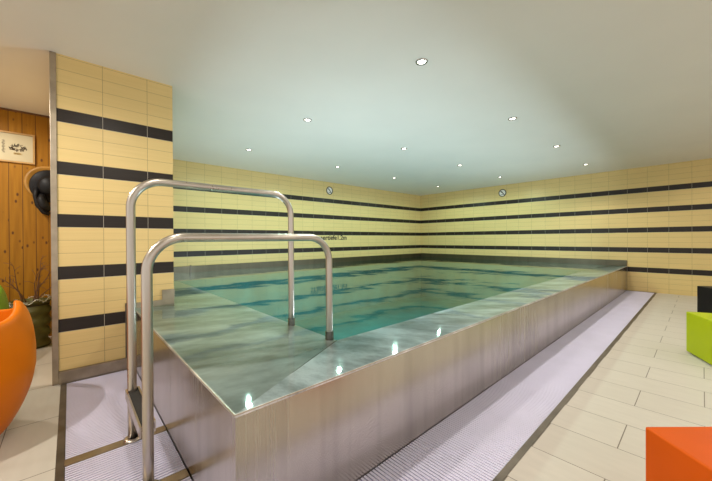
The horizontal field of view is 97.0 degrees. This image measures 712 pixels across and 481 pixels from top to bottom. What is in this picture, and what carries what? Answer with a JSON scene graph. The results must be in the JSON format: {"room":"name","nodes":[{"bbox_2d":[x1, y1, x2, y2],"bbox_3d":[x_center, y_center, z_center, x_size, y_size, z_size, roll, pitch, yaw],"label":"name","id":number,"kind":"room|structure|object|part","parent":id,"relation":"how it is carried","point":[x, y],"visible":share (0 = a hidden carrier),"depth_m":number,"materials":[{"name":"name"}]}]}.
{"room":"indoor swimming pool","nodes":[
{"label":"indoor swimming pool","id":0,"kind":"room"},
{"bbox_2d":[0,109,51,335],"bbox_3d":[-4.651,-0.152,2.664,3.102,2.500,0.200,-1,0,-42],"label":"wall","id":1,"kind":"structure","parent":0,"point":[25,232],"depth_m":3.44,"materials":[{"name":"brown wood"}]},
{"bbox_2d":[0,130,34,164],"bbox_3d":[-3.735,-1.002,3.349,0.450,0.324,0.022,-1,0,-42],"label":"framed print","id":2,"kind":"object","parent":1,"relation":"attached to","point":[15,147],"visible":1,"depth_m":3.41,"materials":[{"name":"beige paper"}]},
{"bbox_2d":[0,107,49,117],"bbox_3d":[-4.589,-1.393,2.579,3.096,0.018,0.012,-1,0,-42],"label":"trim","id":3,"kind":"structure","parent":1,"relation":"attached to","point":[0,107],"depth_m":3.45,"materials":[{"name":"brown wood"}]},
{"bbox_2d":[24,166,49,195],"bbox_3d":[-3.487,-0.647,3.570,0.390,0.390,0.026,-1,0,-42],"label":"board","id":4,"kind":"object","parent":1,"relation":"attached to","point":[29,174],"visible":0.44,"depth_m":3.47,"materials":[{"name":"brown wood"}]},
{"bbox_2d":[29,170,50,215],"bbox_3d":[-3.431,-0.535,3.525,0.326,0.518,0.109,-1,0,-42],"label":"sculpture","id":5,"kind":"object","parent":4,"relation":"attached to","point":[39,183],"visible":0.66,"depth_m":3.47,"materials":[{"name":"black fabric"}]},
{"bbox_2d":[56,53,173,370],"bbox_3d":[-2.966,-0.165,3.714,0.805,2.500,2.930,-1,0,-42],"label":"wall","id":6,"kind":"structure","parent":0,"point":[115,128],"depth_m":2.57,"materials":[{"name":"tile"}]},
{"bbox_2d":[49,51,58,385],"bbox_3d":[-2.276,-0.164,2.375,0.036,2.500,0.040,-1,0,-42],"label":"trim","id":7,"kind":"structure","parent":6,"relation":"attached to","point":[52,55],"depth_m":2.36,"materials":[{"name":"metal"}]},
{"bbox_2d":[59,358,126,384],"bbox_3d":[-2.066,1.037,2.531,0.470,0.095,0.028,-1,0,-42],"label":"baseboard","id":8,"kind":"structure","parent":6,"relation":"attached to","point":[79,373],"depth_m":2.50,"materials":[{"name":"metal"}]},
{"bbox_2d":[125,303,126,357],"bbox_3d":[-1.937,0.759,2.660,0.017,0.458,0.012,-1,0,-42],"label":"trim","id":9,"kind":"structure","parent":6,"relation":"attached to","point":[125,303],"depth_m":2.65,"materials":[{"name":"metal"}]},
{"bbox_2d":[173,159,420,266],"bbox_3d":[-0.795,0.258,7.802,8.100,3.400,0.200,-1,0,-42],"label":"wall","id":10,"kind":"structure","parent":0,"point":[374,222],"depth_m":6.96,"materials":[{"name":"tile"}]},
{"bbox_2d":[326,187,332,194],"bbox_3d":[-0.653,-1.235,7.792,0.200,0.200,0.008,-1,0,-42],"label":"sign","id":11,"kind":"object","parent":10,"relation":"attached to","point":[329,190],"visible":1,"depth_m":7.79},
{"bbox_2d":[321,235,346,239],"bbox_3d":[-0.665,-0.074,7.782,1.132,0.122,0.004,-1,0,-42],"label":"depth lettering","id":12,"kind":"object","parent":10,"relation":"attached to","point":[333,237],"visible":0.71,"depth_m":7.87},
{"bbox_2d":[0,0,711,195],"bbox_3d":[1.124,-1.535,2.916,12.007,0.200,10.000,-1,0,-42],"label":"ceiling","id":13,"kind":"structure","parent":0,"point":[615,84],"depth_m":2.77,"materials":[{"name":"paint"}]},
{"bbox_2d":[416,58,427,65],"bbox_3d":[0.524,-1.426,2.517,0.096,0.009,0.096,-1,0,-42],"label":"recessed light","id":14,"kind":"object","parent":13,"relation":"in","point":[422,61],"visible":1,"depth_m":2.51,"materials":[{"name":"silver metal"}]},
{"bbox_2d":[0,293,711,480],"bbox_3d":[1.140,1.165,2.926,12.007,0.200,10.000,-1,0,-42],"label":"floor","id":15,"kind":"structure","parent":0,"point":[649,377],"depth_m":1.97,"materials":[{"name":"tile"}]},
{"bbox_2d":[0,285,9,309],"bbox_3d":[-3.131,0.719,2.315,0.799,0.742,0.799,0,0,-10],"label":"lounge chair","id":16,"kind":"object","parent":15,"relation":"on","point":[4,304],"visible":0.33,"depth_m":2.51,"materials":[{"name":"green plastic"}]},
{"bbox_2d":[0,300,35,434],"bbox_3d":[-2.179,0.717,1.586,0.799,0.742,0.799,0,0,2],"label":"lounge chair","id":17,"kind":"object","parent":15,"relation":"on","point":[17,333],"visible":1,"depth_m":1.68,"materials":[{"name":"orange plastic"}]},
{"bbox_2d":[0,256,51,348],"bbox_3d":[-3.392,0.622,3.223,0.517,0.934,0.362,0,0,-8],"label":"planter","id":18,"kind":"object","parent":15,"relation":"on","point":[39,311],"visible":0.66,"depth_m":3.19,"materials":[{"name":"green ceramic"}]},
{"bbox_2d":[9,293,50,307],"bbox_3d":[-3.330,0.609,3.216,0.376,0.098,0.371,-1,0,-42],"label":"tinsel garland","id":19,"kind":"object","parent":18,"relation":"attached to","point":[44,293],"visible":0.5,"depth_m":3.21,"materials":[{"name":"silver metal"}]},
{"bbox_3d":[-3.328,0.849,3.217,0.332,0.480,0.332,-1,0,-42],"label":"pot","id":20,"kind":"part","parent":18,"relation":"part of","materials":[{"name":"green ceramic"}]},
{"bbox_2d":[55,384,65,480],"bbox_3d":[-1.319,1.104,1.399,0.032,0.041,2.648,-1,0,-42],"label":"trim","id":21,"kind":"structure","parent":15,"relation":"on","point":[60,452],"depth_m":1.72,"materials":[{"name":"metal"}]},
{"bbox_2d":[65,370,163,459],"bbox_3d":[-1.660,1.098,2.117,0.424,0.030,1.128,-1,0,-42],"label":"floor grating","id":22,"kind":"structure","parent":15,"relation":"on","point":[96,407],"depth_m":1.97,"materials":[{"name":"white plastic"}]},
{"bbox_2d":[64,426,165,470],"bbox_3d":[-1.260,1.102,1.675,0.426,0.041,0.060,-1,0,-42],"label":"trim","id":23,"kind":"structure","parent":15,"relation":"on","point":[104,449],"depth_m":1.61,"materials":[{"name":"tile"}]},
{"bbox_2d":[65,431,185,480],"bbox_3d":[-1.101,1.097,1.502,0.424,0.030,0.406,-1,0,-42],"label":"floor grating","id":24,"kind":"structure","parent":15,"relation":"on","point":[124,463],"depth_m":1.52,"materials":[{"name":"white plastic"}]},
{"bbox_2d":[161,469,188,480],"bbox_3d":[-0.944,1.102,1.327,0.426,0.041,0.060,-1,0,-42],"label":"trim","id":25,"kind":"structure","parent":15,"relation":"on","point":[182,474],"depth_m":1.44,"materials":[{"name":"tile"}]},
{"bbox_2d":[136,253,626,480],"bbox_3d":[0.849,1.119,5.666,8.146,1.396,5.166,-1,0,-42],"label":"swimming pool","id":26,"kind":"object","parent":15,"relation":"in","point":[242,393],"visible":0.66,"depth_m":1.88,"materials":[{"name":"metal"}]},
{"bbox_3d":[-1.708,0.489,2.866,0.097,0.088,0.013,-1,0,-42],"label":"corner plate","id":27,"kind":"part","parent":26,"relation":"part of","materials":[{"name":"metal"}]},
{"bbox_3d":[-1.149,0.848,1.896,0.030,0.527,2.202,-1,0,-42],"label":"panel","id":28,"kind":"part","parent":26,"relation":"part of","materials":[{"name":"metal"}]},
{"bbox_2d":[123,179,333,480],"bbox_3d":[-0.703,0.361,1.868,1.058,1.436,0.560,-1,0,-42],"label":"handrail","id":29,"kind":"object","parent":26,"relation":"attached to","point":[140,403],"visible":0.98,"depth_m":1.69,"materials":[{"name":"metal"}]},
{"bbox_3d":[-1.073,0.836,1.560,0.064,0.049,0.475,-1,0,-42],"label":"step frame","id":30,"kind":"part","parent":29,"relation":"part of","materials":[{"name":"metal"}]},
{"bbox_3d":[-0.855,0.361,2.046,1.033,1.436,0.043,-1,0,-42],"label":"handrail","id":31,"kind":"part","parent":29,"relation":"part of","materials":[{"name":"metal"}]},
{"bbox_3d":[0.291,0.841,1.697,1.895,0.527,0.030,-1,0,-42],"label":"panel","id":32,"kind":"part","parent":26,"relation":"part of","materials":[{"name":"metal"}]},
{"bbox_2d":[174,257,625,282],"bbox_3d":[0.860,0.554,5.666,8.079,0.001,5.138,-1,0,-42],"label":"pool edge","id":33,"kind":"object","parent":26,"relation":"in","point":[456,267],"visible":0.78,"depth_m":5.88,"materials":[{"name":"silver metal"}]},
{"bbox_3d":[1.759,0.828,3.031,2.068,0.527,0.030,-1,0,-42],"label":"panel","id":34,"kind":"part","parent":26,"relation":"part of","materials":[{"name":"metal"}]},
{"bbox_3d":[3.291,0.814,4.423,2.068,0.527,0.030,-1,0,-42],"label":"panel","id":35,"kind":"part","parent":26,"relation":"part of","materials":[{"name":"metal"}]},
{"bbox_3d":[4.821,0.800,5.814,2.063,0.527,0.030,-1,0,-42],"label":"panel","id":36,"kind":"part","parent":26,"relation":"part of","materials":[{"name":"metal"}]},
{"bbox_2d":[358,291,653,480],"bbox_3d":[2.727,1.069,3.609,8.065,0.030,0.408,-1,0,-42],"label":"floor grating","id":37,"kind":"structure","parent":15,"relation":"on","point":[476,441],"depth_m":1.95,"materials":[{"name":"white plastic"}]},
{"bbox_2d":[492,293,656,480],"bbox_3d":[2.739,1.073,3.321,8.507,0.042,0.032,-1,0,-42],"label":"trim","id":38,"kind":"structure","parent":15,"relation":"on","point":[516,458],"depth_m":1.94,"materials":[{"name":"metal"}]},
{"bbox_2d":[646,427,711,480],"bbox_3d":[1.224,0.862,0.897,0.420,0.420,0.420,0,0,0],"label":"stool","id":39,"kind":"object","parent":15,"relation":"on","point":[672,453],"visible":1,"depth_m":1.02,"materials":[{"name":"orange plastic"}]},
{"bbox_2d":[686,312,711,364],"bbox_3d":[3.228,0.861,2.698,0.420,0.385,0.420,0,0,23],"label":"stool","id":40,"kind":"object","parent":15,"relation":"on","point":[698,324],"visible":1,"depth_m":2.79,"materials":[{"name":"plastic"}]},
{"bbox_2d":[697,286,711,312],"bbox_3d":[4.836,0.830,4.067,0.420,0.420,0.420,0,0,11],"label":"stool","id":41,"kind":"object","parent":15,"relation":"on","point":[704,293],"visible":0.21,"depth_m":4.20,"materials":[{"name":"black plastic"}]},
{"bbox_2d":[420,158,711,295],"bbox_3d":[5.494,0.227,6.755,0.200,3.400,9.808,-1,0,-42],"label":"wall","id":42,"kind":"structure","parent":0,"point":[657,219],"depth_m":6.78,"materials":[{"name":"tile"}]},
{"bbox_2d":[499,189,505,196],"bbox_3d":[3.885,-1.262,8.355,0.008,0.200,0.200,-1,0,-42],"label":"sign","id":43,"kind":"object","parent":42,"relation":"attached to","point":[502,192],"visible":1,"depth_m":8.35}
]}

